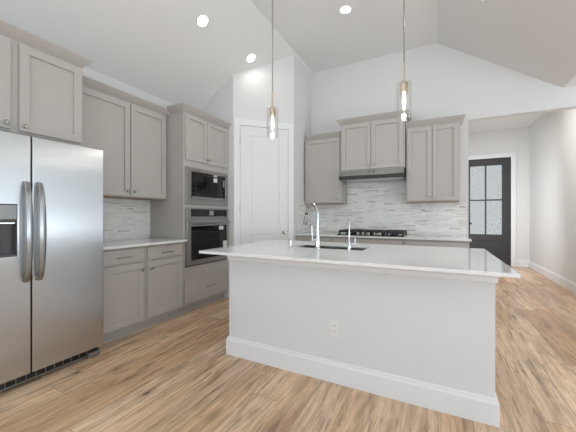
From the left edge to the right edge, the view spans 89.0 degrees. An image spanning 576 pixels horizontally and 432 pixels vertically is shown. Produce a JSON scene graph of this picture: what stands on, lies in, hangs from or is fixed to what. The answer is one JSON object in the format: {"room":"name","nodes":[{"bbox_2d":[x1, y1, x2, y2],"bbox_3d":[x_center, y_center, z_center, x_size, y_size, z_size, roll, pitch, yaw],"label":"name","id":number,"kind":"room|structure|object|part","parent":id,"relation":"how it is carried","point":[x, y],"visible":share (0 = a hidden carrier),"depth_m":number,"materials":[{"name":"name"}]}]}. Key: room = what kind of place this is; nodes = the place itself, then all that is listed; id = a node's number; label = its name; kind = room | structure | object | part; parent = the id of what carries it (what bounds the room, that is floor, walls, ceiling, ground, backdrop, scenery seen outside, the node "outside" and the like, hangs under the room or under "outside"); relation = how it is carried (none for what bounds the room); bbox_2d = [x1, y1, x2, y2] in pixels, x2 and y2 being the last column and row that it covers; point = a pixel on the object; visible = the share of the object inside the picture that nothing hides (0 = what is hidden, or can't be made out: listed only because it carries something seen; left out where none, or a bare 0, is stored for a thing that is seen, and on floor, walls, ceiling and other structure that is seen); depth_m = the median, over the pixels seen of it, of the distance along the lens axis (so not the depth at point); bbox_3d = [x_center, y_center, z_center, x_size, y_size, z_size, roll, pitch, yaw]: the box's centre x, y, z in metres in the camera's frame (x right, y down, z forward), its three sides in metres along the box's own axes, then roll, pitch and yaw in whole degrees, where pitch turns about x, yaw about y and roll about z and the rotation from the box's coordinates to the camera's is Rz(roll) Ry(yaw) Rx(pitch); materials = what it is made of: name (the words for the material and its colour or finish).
{"room":"kitchen","nodes":[
{"label":"kitchen","id":0,"kind":"room"},
{"bbox_2d":[38,49,184,240],"bbox_3d":[-2.969,-0.210,1.597,0.120,2.820,9.350,0,0,27],"label":"wall","id":1,"kind":"structure","parent":0,"point":[87,72],"depth_m":3.47,"materials":[{"name":"white paint"}]},
{"bbox_2d":[0,19,93,145],"bbox_3d":[-2.207,-0.970,2.241,0.648,0.740,1.020,0,0,27],"label":"upper cabinet","id":2,"kind":"object","parent":1,"relation":"attached to","point":[41,93],"visible":0.98,"depth_m":2.24,"materials":[{"name":"grey paint"}]},
{"bbox_3d":[-2.067,-0.933,1.909,0.022,0.637,0.395,0,0,27],"label":"door","id":3,"kind":"part","parent":2,"relation":"part of","materials":[{"name":"grey paint"}]},
{"bbox_3d":[-2.207,-1.305,2.241,0.648,0.070,1.020,0,0,27],"label":"crown moulding","id":4,"kind":"part","parent":2,"relation":"part of","materials":[{"name":"grey paint"}]},
{"bbox_3d":[-1.860,-0.933,2.315,0.022,0.637,0.417,0,0,27],"label":"door","id":5,"kind":"part","parent":2,"relation":"part of","materials":[{"name":"grey paint"}]},
{"bbox_2d":[83,75,168,199],"bbox_3d":[-1.861,-0.750,3.228,0.368,1.111,1.062,0,0,27],"label":"upper cabinet","id":6,"kind":"object","parent":1,"relation":"attached to","point":[132,138],"visible":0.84,"depth_m":3.16,"materials":[{"name":"grey paint"}]},
{"bbox_3d":[-1.850,-0.713,2.953,0.022,1.010,0.546,0,0,27],"label":"door","id":7,"kind":"part","parent":6,"relation":"part of","materials":[{"name":"grey paint"}]},
{"bbox_3d":[-1.710,-1.270,3.186,0.060,0.070,1.000,0,0,27],"label":"crown moulding","id":8,"kind":"part","parent":6,"relation":"part of","materials":[{"name":"grey paint"}]},
{"bbox_3d":[-1.617,-0.713,3.410,0.022,1.010,0.461,0,0,27],"label":"door","id":9,"kind":"part","parent":6,"relation":"part of","materials":[{"name":"grey paint"}]},
{"bbox_2d":[103,198,149,240],"bbox_3d":[-2.011,0.046,3.330,0.009,0.478,1.018,0,0,27],"label":"backsplash","id":10,"kind":"structure","parent":1,"relation":"attached to","point":[114,210],"depth_m":3.48,"materials":[{"name":"tile"}]},
{"bbox_2d":[123,218,128,227],"bbox_3d":[-1.923,0.090,3.483,0.008,0.116,0.072,0,0,27],"label":"electrical outlet","id":11,"kind":"object","parent":10,"relation":"attached to","point":[125,220],"visible":1,"depth_m":3.48,"materials":[{"name":"white plastic"}]},
{"bbox_2d":[201,55,310,297],"bbox_3d":[-0.500,-0.645,4.828,1.345,3.690,1.350,0,0,27],"label":"wall","id":12,"kind":"structure","parent":0,"point":[247,94],"depth_m":4.39,"materials":[{"name":"white paint"}]},
{"bbox_2d":[234,118,293,244],"bbox_3d":[-0.339,-0.098,4.328,0.910,2.595,0.072,0,0,-18],"label":"door","id":13,"kind":"structure","parent":12,"relation":"in","point":[263,157],"depth_m":4.34,"materials":[{"name":"white paint"}]},
{"bbox_2d":[297,202,311,233],"bbox_3d":[0.273,0.037,4.849,0.009,0.495,0.588,0,0,27],"label":"backsplash","id":14,"kind":"structure","parent":12,"relation":"attached to","point":[301,207],"depth_m":4.77,"materials":[{"name":"tile"}]},
{"bbox_2d":[0,265,575,431],"bbox_3d":[1.349,1.250,1.557,7.850,0.100,13.440,0,0,27],"label":"floor","id":15,"kind":"structure","parent":0,"point":[174,374],"depth_m":2.02,"materials":[{"name":"brown wood"}]},
{"bbox_2d":[0,130,102,391],"bbox_3d":[-2.082,0.319,2.265,0.793,1.763,0.911,0,0,27],"label":"refrigerator","id":16,"kind":"object","parent":15,"relation":"on","point":[51,191],"visible":1,"depth_m":2.17,"materials":[{"name":"grey metal"}]},
{"bbox_3d":[-1.928,-0.013,1.905,0.049,0.116,0.243,0,0,27],"label":"control panel","id":17,"kind":"part","parent":16,"relation":"part of","materials":[{"name":"grey metal"}]},
{"bbox_3d":[-1.934,0.276,1.904,0.055,1.678,0.404,0,0,27],"label":"freezer door","id":18,"kind":"part","parent":16,"relation":"part of","materials":[{"name":"silver metal"}]},
{"bbox_3d":[-1.800,0.114,2.027,0.074,0.702,0.042,0,0,27],"label":"handle","id":19,"kind":"part","parent":16,"relation":"part of","materials":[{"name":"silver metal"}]},
{"bbox_3d":[-1.766,0.114,2.095,0.074,0.702,0.042,0,0,27],"label":"handle","id":20,"kind":"part","parent":16,"relation":"part of","materials":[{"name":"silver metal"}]},
{"bbox_3d":[-1.863,1.179,2.108,0.010,0.010,0.791,0,0,27],"label":"grille rail","id":21,"kind":"part","parent":16,"relation":"part of","materials":[{"name":"grey metal"}]},
{"bbox_3d":[-1.725,0.276,2.314,0.055,1.678,0.499,0,0,27],"label":"door","id":22,"kind":"part","parent":16,"relation":"part of","materials":[{"name":"silver metal"}]},
{"bbox_2d":[103,246,144,340],"bbox_3d":[-1.843,0.756,2.960,0.643,0.888,0.491,0,0,27],"label":"base cabinet","id":23,"kind":"object","parent":15,"relation":"on","point":[123,268],"visible":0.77,"depth_m":2.84,"materials":[{"name":"grey paint"}]},
{"bbox_3d":[-1.597,0.399,2.834,0.020,0.133,0.451,0,0,27],"label":"drawer","id":24,"kind":"part","parent":23,"relation":"part of","materials":[{"name":"grey paint"}]},
{"bbox_2d":[140,242,182,326],"bbox_3d":[-1.614,0.756,3.409,0.643,0.888,0.514,0,0,27],"label":"base cabinet","id":25,"kind":"object","parent":15,"relation":"on","point":[163,262],"visible":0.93,"depth_m":3.25,"materials":[{"name":"grey paint"}]},
{"bbox_2d":[103,238,186,249],"bbox_3d":[-1.722,0.298,3.183,0.658,0.025,1.018,0,0,27],"label":"countertop","id":26,"kind":"structure","parent":25,"relation":"on","point":[127,243],"depth_m":3.09,"materials":[{"name":"white stone"}]},
{"bbox_2d":[103,296,223,343],"bbox_3d":[-1.359,1.190,3.462,0.014,0.020,1.856,0,0,27],"label":"trim","id":27,"kind":"structure","parent":25,"relation":"attached to","point":[182,312],"depth_m":3.26,"materials":[{"name":"grey paint"}]},
{"bbox_3d":[-1.368,0.399,3.284,0.020,0.133,0.474,0,0,27],"label":"drawer","id":28,"kind":"part","parent":25,"relation":"part of","materials":[{"name":"grey paint"}]},
{"bbox_3d":[-1.367,0.781,3.284,0.022,0.593,0.474,0,0,27],"label":"door","id":29,"kind":"part","parent":25,"relation":"part of","materials":[{"name":"grey paint"}]},
{"bbox_2d":[150,103,229,312],"bbox_3d":[-1.319,-0.062,3.984,0.648,2.525,0.890,0,0,27],"label":"tall cabinet","id":30,"kind":"object","parent":15,"relation":"on","point":[196,138],"visible":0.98,"depth_m":3.68,"materials":[{"name":"grey paint"}]},
{"bbox_3d":[-1.155,-0.958,3.700,0.022,0.559,0.368,0,0,27],"label":"door","id":31,"kind":"part","parent":30,"relation":"part of","materials":[{"name":"grey paint"}]},
{"bbox_3d":[-1.153,-1.290,3.899,0.275,0.070,0.889,0,0,27],"label":"crown moulding","id":32,"kind":"part","parent":30,"relation":"part of","materials":[{"name":"grey paint"}]},
{"bbox_3d":[-1.062,0.927,3.884,0.020,0.290,0.796,0,0,27],"label":"drawer","id":33,"kind":"part","parent":30,"relation":"part of","materials":[{"name":"grey paint"}]},
{"bbox_2d":[185,166,227,205],"bbox_3d":[-1.060,-0.365,3.887,0.022,0.460,0.784,0,0,27],"label":"microwave","id":34,"kind":"object","parent":30,"relation":"in","point":[209,186],"visible":1,"depth_m":3.83,"materials":[{"name":"silver metal"}]},
{"bbox_3d":[-1.053,-0.375,3.906,0.016,0.336,0.650,0,0,27],"label":"door","id":35,"kind":"part","parent":34,"relation":"part of","materials":[{"name":"black glass"}]},
{"bbox_3d":[-1.044,-0.223,3.901,0.005,0.028,0.624,0,0,27],"label":"handle","id":36,"kind":"part","parent":34,"relation":"part of","materials":[{"name":"silver metal"}]},
{"bbox_2d":[185,208,230,266],"bbox_3d":[-1.025,0.267,3.869,0.099,0.723,0.784,0,0,27],"label":"wall oven","id":37,"kind":"object","parent":30,"relation":"in","point":[200,234],"visible":0.92,"depth_m":3.79,"materials":[{"name":"silver metal"}]},
{"bbox_3d":[-1.056,-0.030,3.885,0.030,0.130,0.784,0,0,27],"label":"control panel","id":38,"kind":"part","parent":37,"relation":"part of","materials":[{"name":"silver metal"}]},
{"bbox_3d":[-1.033,-0.032,3.896,0.002,0.093,0.684,0,0,27],"label":"control glass","id":39,"kind":"part","parent":37,"relation":"part of","materials":[{"name":"black glass"}]},
{"bbox_3d":[-1.010,0.100,3.861,0.065,0.028,0.724,0,0,27],"label":"handle","id":40,"kind":"part","parent":37,"relation":"part of","materials":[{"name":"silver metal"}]},
{"bbox_3d":[-0.974,-0.958,4.056,0.022,0.559,0.416,0,0,27],"label":"door","id":41,"kind":"part","parent":30,"relation":"part of","materials":[{"name":"grey paint"}]},
{"bbox_2d":[296,236,330,241],"bbox_3d":[0.511,0.756,4.696,0.570,0.888,0.663,0,0,27],"label":"base cabinet","id":42,"kind":"object","parent":15,"relation":"on","point":[298,238],"visible":0.06,"depth_m":4.45,"materials":[{"name":"grey paint"}]},
{"bbox_2d":[226,255,499,427],"bbox_3d":[0.554,0.754,2.535,1.946,0.892,0.992,0,0,27],"label":"kitchen island","id":43,"kind":"object","parent":15,"relation":"on","point":[426,339],"visible":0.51,"depth_m":1.98,"materials":[{"name":"white paint"}]},
{"bbox_3d":[0.336,0.813,2.108,0.072,0.116,0.005,0,0,27],"label":"plate","id":44,"kind":"part","parent":43,"relation":"part of","materials":[{"name":"white plastic"}]},
{"bbox_2d":[199,240,520,277],"bbox_3d":[0.483,0.296,2.444,2.082,0.021,1.225,0,0,27],"label":"island countertop","id":45,"kind":"structure","parent":43,"relation":"on","point":[473,261],"depth_m":2.06,"materials":[{"name":"white stone"}]},
{"bbox_2d":[289,238,292,246],"bbox_3d":[0.021,0.246,2.656,0.040,0.079,0.092,0,0,-9],"label":"soap dispenser","id":46,"kind":"object","parent":45,"relation":"on","point":[290,239],"visible":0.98,"depth_m":2.62,"materials":[{"name":"silver metal"}]},
{"bbox_2d":[303,202,320,248],"bbox_3d":[0.194,0.086,2.602,0.079,0.400,0.268,0,0,-29],"label":"kitchen faucet","id":47,"kind":"object","parent":45,"relation":"on","point":[316,239],"visible":0.99,"depth_m":2.51,"materials":[{"name":"silver metal"}]},
{"bbox_3d":[0.212,0.030,2.600,0.025,0.290,0.219,0,0,-26],"label":"spout","id":48,"kind":"part","parent":47,"relation":"part of","materials":[{"name":"silver metal"}]},
{"bbox_2d":[301,245,366,250],"bbox_3d":[0.395,0.413,2.697,0.675,0.210,0.385,0,0,27],"label":"sink","id":49,"kind":"object","parent":45,"relation":"in","point":[306,246],"visible":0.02,"depth_m":2.87,"materials":[{"name":"silver metal"}]},
{"bbox_2d":[347,218,355,249],"bbox_3d":[0.511,0.153,2.429,0.062,0.265,0.117,0,0,-16],"label":"tap","id":50,"kind":"object","parent":45,"relation":"on","point":[349,241],"visible":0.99,"depth_m":2.40,"materials":[{"name":"silver metal"}]},
{"bbox_3d":[0.542,0.347,2.512,1.946,0.076,0.941,0,0,27],"label":"moulding","id":51,"kind":"part","parent":43,"relation":"part of","materials":[{"name":"white paint"}]},
{"bbox_3d":[0.543,1.123,2.513,1.944,0.155,0.940,0,0,27],"label":"baseboard","id":52,"kind":"part","parent":43,"relation":"part of","materials":[{"name":"white paint"}]},
{"bbox_2d":[331,237,402,244],"bbox_3d":[1.207,0.756,4.342,0.988,0.888,0.663,0,0,27],"label":"base cabinet","id":53,"kind":"object","parent":15,"relation":"on","point":[333,239],"visible":0.02,"depth_m":4.05,"materials":[{"name":"grey paint"}]},
{"bbox_2d":[295,232,471,241],"bbox_3d":[1.295,0.298,4.302,2.328,0.025,0.653,0,0,27],"label":"countertop","id":54,"kind":"structure","parent":53,"relation":"on","point":[326,234],"depth_m":3.97,"materials":[{"name":"white stone"}]},
{"bbox_2d":[337,229,407,236],"bbox_3d":[1.242,0.251,4.305,0.925,0.070,0.500,0,0,27],"label":"cooktop","id":55,"kind":"object","parent":54,"relation":"in","point":[363,232],"visible":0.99,"depth_m":4.19,"materials":[{"name":"black glass"}]},
{"bbox_3d":[1.242,0.280,4.305,0.925,0.012,0.500,0,0,27],"label":"plate","id":56,"kind":"part","parent":55,"relation":"part of","materials":[{"name":"black glass"}]},
{"bbox_2d":[403,239,468,247],"bbox_3d":[1.980,0.756,3.947,0.745,0.888,0.663,0,0,27],"label":"base cabinet","id":57,"kind":"object","parent":15,"relation":"on","point":[435,243],"visible":0.04,"depth_m":3.68,"materials":[{"name":"grey paint"}]},
{"bbox_2d":[0,0,575,109],"bbox_3d":[0.448,-2.050,-0.211,7.850,1.120,9.470,0,0,27],"label":"ceiling","id":58,"kind":"structure","parent":0,"point":[158,48],"depth_m":3.46,"materials":[{"name":"white paint"}]},
{"bbox_2d":[196,14,208,27],"bbox_3d":[-0.966,-2.198,3.314,0.131,0.089,0.156,0,0,32],"label":"recessed light","id":59,"kind":"object","parent":58,"relation":"in","point":[202,20],"visible":1,"depth_m":3.31,"materials":[{"name":"white plastic"}]},
{"bbox_2d":[197,16,207,26],"bbox_3d":[-0.966,-2.197,3.314,0.124,0.003,0.124,-37,-16,22],"label":"diffuser","id":60,"kind":"object","parent":59,"relation":"attached to","point":[202,21],"depth_m":3.31,"materials":[{"name":"white plastic"}]},
{"bbox_2d":[246,53,255,62],"bbox_3d":[-0.521,-2.216,4.128,0.131,0.089,0.156,0,0,32],"label":"recessed light","id":61,"kind":"object","parent":58,"relation":"in","point":[251,57],"visible":1,"depth_m":4.12,"materials":[{"name":"white plastic"}]},
{"bbox_2d":[247,54,254,61],"bbox_3d":[-0.521,-2.216,4.127,0.124,0.003,0.124,-37,-16,22],"label":"diffuser","id":62,"kind":"object","parent":61,"relation":"attached to","point":[251,57],"depth_m":4.13,"materials":[{"name":"white plastic"}]},
{"bbox_2d":[269,0,275,129],"bbox_3d":[-0.146,-1.613,2.768,0.124,1.752,0.124,0,0,27],"label":"pendant lamp","id":63,"kind":"object","parent":58,"relation":"hanging from","point":[272,110],"visible":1,"depth_m":2.76,"materials":[{"name":"silver metal"}]},
{"bbox_2d":[269,107,275,116],"bbox_3d":[-0.146,-0.978,2.768,0.058,0.090,0.058,0,0,27],"label":"socket","id":64,"kind":"object","parent":63,"relation":"attached to","point":[272,111],"depth_m":2.75,"materials":[{"name":"gold metal"}]},
{"bbox_3d":[-0.146,-1.808,2.768,0.012,1.285,0.012,0,0,27],"label":"rod","id":65,"kind":"part","parent":63,"relation":"part of","materials":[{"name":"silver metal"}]},
{"bbox_3d":[-0.146,-0.871,2.768,0.028,0.125,0.028,0,0,27],"label":"bulb","id":66,"kind":"part","parent":63,"relation":"part of","materials":[{"name":"white glass"}]},
{"bbox_2d":[339,5,351,13],"bbox_3d":[0.696,-2.487,3.543,0.156,0.006,0.156,0,0,27],"label":"recessed light","id":67,"kind":"object","parent":58,"relation":"in","point":[345,9],"visible":1,"depth_m":3.54,"materials":[{"name":"white plastic"}]},
{"bbox_2d":[340,6,350,12],"bbox_3d":[0.696,-2.488,3.543,0.124,0.002,0.124,0,0,27],"label":"diffuser","id":68,"kind":"object","parent":67,"relation":"attached to","point":[343,9],"depth_m":3.54,"materials":[{"name":"white plastic"}]},
{"bbox_2d":[400,0,407,108],"bbox_3d":[0.887,-1.613,2.241,0.124,1.752,0.124,0,0,27],"label":"pendant lamp","id":69,"kind":"object","parent":58,"relation":"hanging from","point":[403,85],"visible":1,"depth_m":2.24,"materials":[{"name":"silver metal"}]},
{"bbox_3d":[0.887,-1.090,2.241,0.017,0.150,0.017,0,0,27],"label":"stem","id":70,"kind":"part","parent":69,"relation":"part of","materials":[{"name":"silver metal"}]},
{"bbox_2d":[400,81,407,94],"bbox_3d":[0.887,-0.978,2.241,0.058,0.090,0.058,0,0,27],"label":"socket","id":71,"kind":"object","parent":69,"relation":"attached to","point":[403,85],"depth_m":2.22,"materials":[{"name":"gold metal"}]},
{"bbox_3d":[0.887,-1.808,2.241,0.012,1.285,0.012,0,0,27],"label":"rod","id":72,"kind":"part","parent":69,"relation":"part of","materials":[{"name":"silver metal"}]},
{"bbox_3d":[0.887,-0.871,2.241,0.028,0.125,0.028,0,0,27],"label":"bulb","id":73,"kind":"part","parent":69,"relation":"part of","materials":[{"name":"white glass"}]},
{"bbox_2d":[311,43,575,236],"bbox_3d":[2.625,-0.725,4.061,7.850,3.850,0.120,0,0,27],"label":"wall","id":74,"kind":"structure","parent":0,"point":[443,81],"depth_m":4.24,"materials":[{"name":"white paint"}]},
{"bbox_2d":[305,131,346,204],"bbox_3d":[0.611,-0.742,4.811,0.620,1.116,0.368,0,0,27],"label":"upper cabinet","id":75,"kind":"object","parent":74,"relation":"attached to","point":[323,186],"visible":0.89,"depth_m":4.69,"materials":[{"name":"grey paint"}]},
{"bbox_3d":[0.563,-1.265,4.662,0.570,0.070,0.060,0,0,27],"label":"crown moulding","id":76,"kind":"part","parent":75,"relation":"part of","materials":[{"name":"grey paint"}]},
{"bbox_2d":[336,109,411,171],"bbox_3d":[1.292,-1.063,4.433,1.040,0.783,0.423,0,0,27],"label":"upper cabinet","id":77,"kind":"object","parent":74,"relation":"attached to","point":[376,141],"visible":0.92,"depth_m":4.26,"materials":[{"name":"grey paint"}]},
{"bbox_3d":[1.019,-1.026,4.390,0.434,0.683,0.022,0,0,27],"label":"door","id":78,"kind":"part","parent":77,"relation":"part of","materials":[{"name":"grey paint"}]},
{"bbox_2d":[339,167,405,182],"bbox_3d":[1.275,-0.597,4.395,0.902,0.146,0.506,0,0,27],"label":"range hood","id":79,"kind":"object","parent":77,"relation":"attached to","point":[388,174],"visible":0.92,"depth_m":4.22,"materials":[{"name":"silver metal"}]},
{"bbox_3d":[1.292,-1.420,4.433,1.040,0.070,0.423,0,0,27],"label":"crown moulding","id":80,"kind":"part","parent":77,"relation":"part of","materials":[{"name":"grey paint"}]},
{"bbox_3d":[1.415,-1.026,4.188,0.438,0.683,0.022,0,0,27],"label":"door","id":81,"kind":"part","parent":77,"relation":"part of","materials":[{"name":"grey paint"}]},
{"bbox_2d":[312,181,465,235],"bbox_3d":[1.442,-0.118,4.589,2.308,0.807,0.009,0,0,27],"label":"backsplash","id":82,"kind":"structure","parent":74,"relation":"attached to","point":[373,205],"depth_m":4.53,"materials":[{"name":"tile"}]},
{"bbox_2d":[406,114,464,202],"bbox_3d":[2.041,-0.742,4.082,0.714,1.116,0.368,0,0,27],"label":"upper cabinet","id":83,"kind":"object","parent":74,"relation":"attached to","point":[432,145],"visible":1,"depth_m":3.96,"materials":[{"name":"grey paint"}]},
{"bbox_3d":[1.815,-0.708,4.046,0.308,1.008,0.022,0,0,27],"label":"door","id":84,"kind":"part","parent":83,"relation":"part of","materials":[{"name":"grey paint"}]},
{"bbox_3d":[2.041,-1.265,4.082,0.714,0.070,0.368,0,0,27],"label":"crown moulding","id":85,"kind":"part","parent":83,"relation":"part of","materials":[{"name":"grey paint"}]},
{"bbox_3d":[2.095,-0.708,3.903,0.305,1.008,0.022,0,0,27],"label":"door","id":86,"kind":"part","parent":83,"relation":"part of","materials":[{"name":"grey paint"}]},
{"bbox_2d":[468,127,528,259],"bbox_3d":[4.851,-0.425,7.247,1.735,3.250,0.120,0,0,27],"label":"wall","id":87,"kind":"structure","parent":0,"point":[516,140],"depth_m":6.89,"materials":[{"name":"white paint"}]},
{"bbox_2d":[468,152,515,265],"bbox_3d":[4.915,-0.147,7.173,1.065,2.696,0.155,0,0,27],"label":"door","id":88,"kind":"structure","parent":87,"relation":"in","point":[491,177],"depth_m":7.13,"materials":[{"name":"grey paint"}]},
{"bbox_3d":[4.717,-0.806,7.298,0.320,0.838,0.008,0,0,27],"label":"pane","id":89,"kind":"part","parent":88,"relation":"part of","materials":[{"name":"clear glass"}]},
{"bbox_3d":[4.717,0.052,7.298,0.320,0.835,0.008,0,0,27],"label":"pane","id":90,"kind":"part","parent":88,"relation":"part of","materials":[{"name":"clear glass"}]},
{"bbox_3d":[4.856,0.790,7.191,0.655,0.420,0.016,0,0,27],"label":"panel","id":91,"kind":"part","parent":88,"relation":"part of","materials":[{"name":"grey paint"}]},
{"bbox_3d":[5.022,-0.806,7.143,0.323,0.838,0.008,0,0,27],"label":"pane","id":92,"kind":"part","parent":88,"relation":"part of","materials":[{"name":"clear glass"}]},
{"bbox_3d":[5.022,0.052,7.143,0.323,0.835,0.008,0,0,27],"label":"pane","id":93,"kind":"part","parent":88,"relation":"part of","materials":[{"name":"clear glass"}]},
{"bbox_2d":[516,260,528,266],"bbox_3d":[5.487,1.123,6.848,0.240,0.155,0.015,0,0,27],"label":"baseboard","id":94,"kind":"structure","parent":87,"relation":"attached to","point":[520,263],"depth_m":6.84,"materials":[{"name":"white paint"}]},
{"bbox_2d":[468,113,542,133],"bbox_3d":[4.058,-2.100,5.558,1.855,0.100,3.850,0,0,27],"label":"ceiling","id":95,"kind":"structure","parent":0,"point":[523,121],"depth_m":6.54,"materials":[{"name":"white paint"}]},
{"bbox_2d":[529,109,575,282],"bbox_3d":[4.831,-0.425,5.165,0.120,3.250,3.850,0,0,27],"label":"wall","id":96,"kind":"structure","parent":0,"point":[552,137],"depth_m":5.38,"materials":[{"name":"white paint"}]},
{"bbox_2d":[529,261,575,293],"bbox_3d":[4.744,1.123,5.141,0.015,0.155,3.730,0,0,27],"label":"baseboard","id":97,"kind":"structure","parent":96,"relation":"attached to","point":[558,279],"depth_m":5.29,"materials":[{"name":"white paint"}]}
]}

